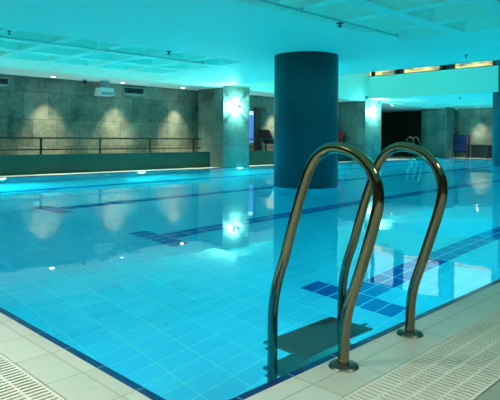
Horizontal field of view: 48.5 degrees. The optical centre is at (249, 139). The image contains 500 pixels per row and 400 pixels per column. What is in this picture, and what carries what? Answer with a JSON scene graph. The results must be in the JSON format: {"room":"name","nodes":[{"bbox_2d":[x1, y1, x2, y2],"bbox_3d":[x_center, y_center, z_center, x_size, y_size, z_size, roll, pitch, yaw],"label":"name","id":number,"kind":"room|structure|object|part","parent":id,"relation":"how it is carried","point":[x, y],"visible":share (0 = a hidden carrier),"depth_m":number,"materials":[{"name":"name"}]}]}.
{"room":"indoor swimming pool","nodes":[
{"label":"indoor swimming pool","id":0,"kind":"room"},
{"bbox_2d":[0,74,338,154],"bbox_3d":[-3.638,-0.709,15.945,22.400,3.300,0.200,0,0,-45],"label":"wall","id":1,"kind":"structure","parent":0,"point":[31,106],"depth_m":15.18,"materials":[{"name":"stone"}]},
{"bbox_2d":[0,77,9,86],"bbox_3d":[-6.233,-1.388,13.184,1.020,0.230,0.030,0,0,-45],"label":"air vent","id":2,"kind":"object","parent":1,"relation":"in","point":[4,82],"visible":1,"depth_m":13.46,"materials":[{"name":"grey metal"}]},
{"bbox_2d":[123,86,144,96],"bbox_3d":[-3.359,-1.383,16.058,0.710,0.250,0.030,0,0,-45],"label":"air vent","id":3,"kind":"object","parent":1,"relation":"in","point":[130,91],"visible":1,"depth_m":16.06,"materials":[{"name":"grey metal"}]},
{"bbox_2d":[249,111,253,142],"bbox_3d":[0.029,-0.430,19.447,0.240,1.120,0.036,0,0,-45],"label":"light panel","id":4,"kind":"object","parent":1,"relation":"attached to","point":[251,113],"visible":0.86,"depth_m":19.44,"materials":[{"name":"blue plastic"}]},
{"bbox_2d":[254,108,260,150],"bbox_3d":[0.274,-0.339,19.647,0.270,1.560,0.100,0,0,-45],"label":"wooden panel","id":5,"kind":"object","parent":1,"relation":"attached to","point":[257,111],"visible":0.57,"depth_m":19.60,"materials":[{"name":"brown wood"}]},
{"bbox_2d":[0,151,351,175],"bbox_3d":[-3.440,0.607,14.962,21.300,0.470,0.120,0,0,-45],"label":"wall","id":6,"kind":"structure","parent":0,"point":[30,164],"depth_m":14.59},
{"bbox_2d":[0,137,200,153],"bbox_3d":[-6.206,0.175,12.321,13.250,0.465,0.080,0,0,-45],"label":"railing","id":7,"kind":"object","parent":6,"relation":"on","point":[40,138],"visible":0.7,"depth_m":14.36,"materials":[{"name":"grey metal"}]},
{"bbox_3d":[-5.071,0.201,13.456,0.100,0.425,0.080,0,0,-45],"label":"post","id":8,"kind":"part","parent":7,"relation":"part of","materials":[{"name":"grey metal"}]},
{"bbox_3d":[-6.205,-0.037,12.321,13.250,0.040,0.050,0,0,-45],"label":"rail","id":9,"kind":"part","parent":7,"relation":"part of","materials":[{"name":"grey metal"}]},
{"bbox_3d":[-6.206,0.242,12.321,13.250,0.030,0.030,0,0,-45],"label":"rail","id":10,"kind":"part","parent":7,"relation":"part of","materials":[{"name":"grey metal"}]},
{"bbox_2d":[0,66,458,111],"bbox_3d":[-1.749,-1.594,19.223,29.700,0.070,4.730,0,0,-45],"label":"ceiling","id":11,"kind":"structure","parent":0,"point":[385,107],"depth_m":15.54,"materials":[{"name":"paint"}]},
{"bbox_2d":[94,81,114,96],"bbox_3d":[-3.914,-1.371,14.952,0.437,0.400,0.346,0,0,-45],"label":"projector","id":12,"kind":"object","parent":11,"relation":"attached to","point":[104,89],"visible":1,"depth_m":14.86,"materials":[{"name":"white plastic"}]},
{"bbox_3d":[-3.796,-1.225,14.833,0.380,0.070,0.010,0,0,-45],"label":"panel","id":13,"kind":"part","parent":12,"relation":"part of","materials":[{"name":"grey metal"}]},
{"bbox_2d":[0,0,499,85],"bbox_3d":[5.336,-2.927,12.286,29.900,2.770,14.850,0,0,-45],"label":"ceiling","id":14,"kind":"structure","parent":0,"point":[237,42],"depth_m":8.44,"materials":[{"name":"paint"}]},
{"bbox_2d":[0,36,204,63],"bbox_3d":[-4.037,-1.565,8.146,8.800,0.052,0.036,0,0,-45],"label":"ceiling pipe","id":15,"kind":"object","parent":14,"relation":"attached to","point":[106,50],"visible":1,"depth_m":9.53,"materials":[{"name":"teal"}]},
{"bbox_2d":[257,0,399,36],"bbox_3d":[-0.929,-1.549,5.074,8.850,0.052,0.036,0,0,-45],"label":"ceiling pipe","id":16,"kind":"object","parent":14,"relation":"attached to","point":[301,10],"visible":1,"depth_m":6.91,"materials":[{"name":"teal"}]},
{"bbox_2d":[0,156,499,399],"bbox_3d":[3.531,0.934,13.930,29.700,0.112,19.700,0,0,-45],"label":"floor","id":17,"kind":"structure","parent":0,"point":[69,376],"depth_m":2.16,"materials":[{"name":"beige tile"}]},
{"bbox_2d":[0,354,64,399],"bbox_3d":[-4.267,0.853,5.265,0.310,0.032,11.294,0,0,-45],"label":"drain grate","id":18,"kind":"object","parent":17,"relation":"in","point":[16,383],"visible":1,"depth_m":1.92,"materials":[{"name":"white plastic"}]},
{"bbox_2d":[198,86,248,167],"bbox_3d":[-0.826,-0.329,17.444,1.100,2.570,1.160,0,0,-45],"label":"square column","id":19,"kind":"structure","parent":17,"relation":"on","point":[223,129],"depth_m":17.01,"materials":[{"name":"stone"}]},
{"bbox_2d":[267,142,447,372],"bbox_3d":[0.440,0.837,2.377,0.616,1.651,0.600,0,0,-45],"label":"pool ladder","id":20,"kind":"object","parent":17,"relation":"attached to","point":[346,304],"visible":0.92,"depth_m":2.32,"materials":[{"name":"metal"}]},
{"bbox_3d":[0.278,0.836,2.185,0.042,1.651,0.558,0,0,-45],"label":"handrail","id":21,"kind":"part","parent":20,"relation":"part of","materials":[{"name":"metal"}]},
{"bbox_3d":[0.632,0.838,2.539,0.042,1.651,0.558,0,0,-45],"label":"handrail","id":22,"kind":"part","parent":20,"relation":"part of","materials":[{"name":"metal"}]},
{"bbox_2d":[339,96,380,160],"bbox_3d":[4.542,-0.366,22.882,1.180,2.700,1.260,0,0,-45],"label":"square column","id":23,"kind":"structure","parent":17,"relation":"on","point":[362,127],"depth_m":22.41,"materials":[{"name":"stone"}]},
{"bbox_2d":[406,137,422,159],"bbox_3d":[7.371,0.868,24.798,0.616,1.982,0.600,0,0,-45],"label":"pool ladder","id":24,"kind":"object","parent":17,"relation":"attached to","point":[408,137],"visible":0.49,"depth_m":24.79,"materials":[{"name":"metal"}]},
{"bbox_2d":[340,311,499,399],"bbox_3d":[8.206,0.918,9.527,0.310,0.032,23.986,0,0,45],"label":"drain grate","id":25,"kind":"object","parent":17,"relation":"in","point":[466,365],"visible":0.98,"depth_m":2.05,"materials":[{"name":"white plastic"}]},
{"bbox_2d":[421,107,454,157],"bbox_3d":[9.410,-0.341,27.750,1.050,2.700,1.260,0,0,-45],"label":"square column","id":26,"kind":"structure","parent":17,"relation":"on","point":[437,125],"depth_m":27.32,"materials":[{"name":"stone"}]},
{"bbox_2d":[453,134,469,157],"bbox_3d":[10.428,0.340,27.514,0.480,1.150,0.800,0,0,-45],"label":"deck chair","id":27,"kind":"object","parent":17,"relation":"on","point":[463,137],"visible":0.84,"depth_m":27.32,"materials":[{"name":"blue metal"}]},
{"bbox_2d":[467,145,491,158],"bbox_3d":[11.382,0.590,26.446,0.560,0.660,1.900,0,0,-45],"label":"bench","id":28,"kind":"object","parent":17,"relation":"on","point":[477,151],"visible":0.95,"depth_m":26.69,"materials":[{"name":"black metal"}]},
{"bbox_3d":[4.662,1.715,14.351,25.200,1.638,11.510,0,0,-45],"label":"basin","id":29,"kind":"object","parent":17,"relation":"in","visible":0},
{"bbox_2d":[0,158,499,399],"bbox_3d":[4.662,1.597,14.351,24.708,1.414,11.018,0,0,-45],"label":"pool water","id":30,"kind":"object","parent":29,"relation":"in","point":[162,279],"visible":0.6,"depth_m":3.89,"materials":[{"name":"blue liquid"}]},
{"bbox_2d":[0,158,499,399],"bbox_3d":[4.666,0.890,14.351,24.764,0.013,11.074,0,0,-45],"label":"trim","id":31,"kind":"structure","parent":29,"relation":"on","point":[114,374],"depth_m":2.22,"materials":[{"name":"blue tile"}]},
{"bbox_2d":[274,51,338,187],"bbox_3d":[1.052,0.350,10.458,1.200,3.830,1.200,0,0,-45],"label":"round column","id":32,"kind":"structure","parent":29,"relation":"on","point":[305,82],"depth_m":9.94,"materials":[{"name":"blue tile"}]},
{"bbox_2d":[492,60,499,166],"bbox_3d":[8.865,-0.994,18.788,1.200,6.600,1.200,0,0,-45],"label":"round column","id":33,"kind":"structure","parent":29,"relation":"on","point":[496,95],"depth_m":18.64,"materials":[{"name":"blue tile"}]},
{"bbox_2d":[399,64,450,73],"bbox_3d":[10.129,-3.377,17.077,0.050,1.820,14.850,0,0,-45],"label":"wall","id":34,"kind":"structure","parent":0,"point":[447,67],"depth_m":20.04,"materials":[{"name":"black metal"}]},
{"bbox_2d":[372,69,398,75],"bbox_3d":[5.307,-3.402,21.758,0.150,1.820,1.132,0,0,-45],"label":"window","id":35,"kind":"structure","parent":34,"relation":"in","point":[388,72],"depth_m":21.74,"materials":[{"name":"yellow glass"}]},
{"bbox_3d":[5.310,-3.292,21.761,0.020,1.540,0.892,0,0,-45],"label":"pane","id":36,"kind":"part","parent":35,"relation":"part of","materials":[{"name":"yellow"}]},
{"bbox_2d":[401,65,444,73],"bbox_3d":[6.406,-3.397,20.659,0.150,1.820,1.686,0,0,-45],"label":"window","id":37,"kind":"structure","parent":34,"relation":"in","point":[441,67],"depth_m":20.61,"materials":[{"name":"yellow glass"}]},
{"bbox_3d":[6.409,-3.287,20.662,0.020,1.540,1.446,0,0,-45],"label":"pane","id":38,"kind":"part","parent":37,"relation":"part of","materials":[{"name":"yellow"}]},
{"bbox_2d":[451,60,495,68],"bbox_3d":[7.785,-3.389,19.279,0.150,1.820,1.570,0,0,-45],"label":"window","id":39,"kind":"structure","parent":34,"relation":"in","point":[493,62],"depth_m":19.26,"materials":[{"name":"yellow glass"}]},
{"bbox_2d":[368,65,498,108],"bbox_3d":[12.862,-1.993,19.817,8.200,0.920,14.850,0,0,-45],"label":"ceiling beam","id":40,"kind":"structure","parent":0,"point":[475,86],"depth_m":20.62,"materials":[{"name":"paint"}]},
{"bbox_2d":[381,107,492,157],"bbox_3d":[14.040,-0.617,24.572,0.200,3.300,19.900,0,0,-45],"label":"wall","id":41,"kind":"structure","parent":0,"point":[396,127],"depth_m":29.43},
{"bbox_3d":[-3.334,0.633,15.634,22.400,0.420,0.680,0,0,-45],"label":"floor","id":42,"kind":"structure","parent":0,"visible":0},
{"bbox_2d":[258,130,273,150],"bbox_3d":[0.906,0.057,19.857,0.500,0.776,1.237,0,0,45],"label":"deck chair","id":43,"kind":"object","parent":42,"relation":"on","point":[265,134],"visible":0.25,"depth_m":19.51,"materials":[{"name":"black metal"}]},
{"bbox_3d":[0.587,-0.087,19.537,0.500,0.493,0.334,0,0,45],"label":"backrest","id":44,"kind":"part","parent":43,"relation":"part of","materials":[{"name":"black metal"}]},
{"bbox_2d":[249,139,348,150],"bbox_3d":[1.731,0.217,20.259,6.400,0.465,0.080,0,0,-45],"label":"railing","id":45,"kind":"object","parent":42,"relation":"on","point":[261,147],"visible":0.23,"depth_m":18.93,"materials":[{"name":"grey metal"}]},
{"bbox_3d":[1.732,0.004,20.259,6.400,0.040,0.050,0,0,-45],"label":"rail","id":46,"kind":"part","parent":45,"relation":"part of","materials":[{"name":"grey metal"}]},
{"bbox_2d":[338,132,344,141],"bbox_3d":[3.251,0.069,22.301,0.500,0.776,1.237,0,0,45],"label":"deck chair","id":47,"kind":"object","parent":42,"relation":"on","point":[340,134],"visible":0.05,"depth_m":22.52,"materials":[{"name":"red plastic"}]}
]}

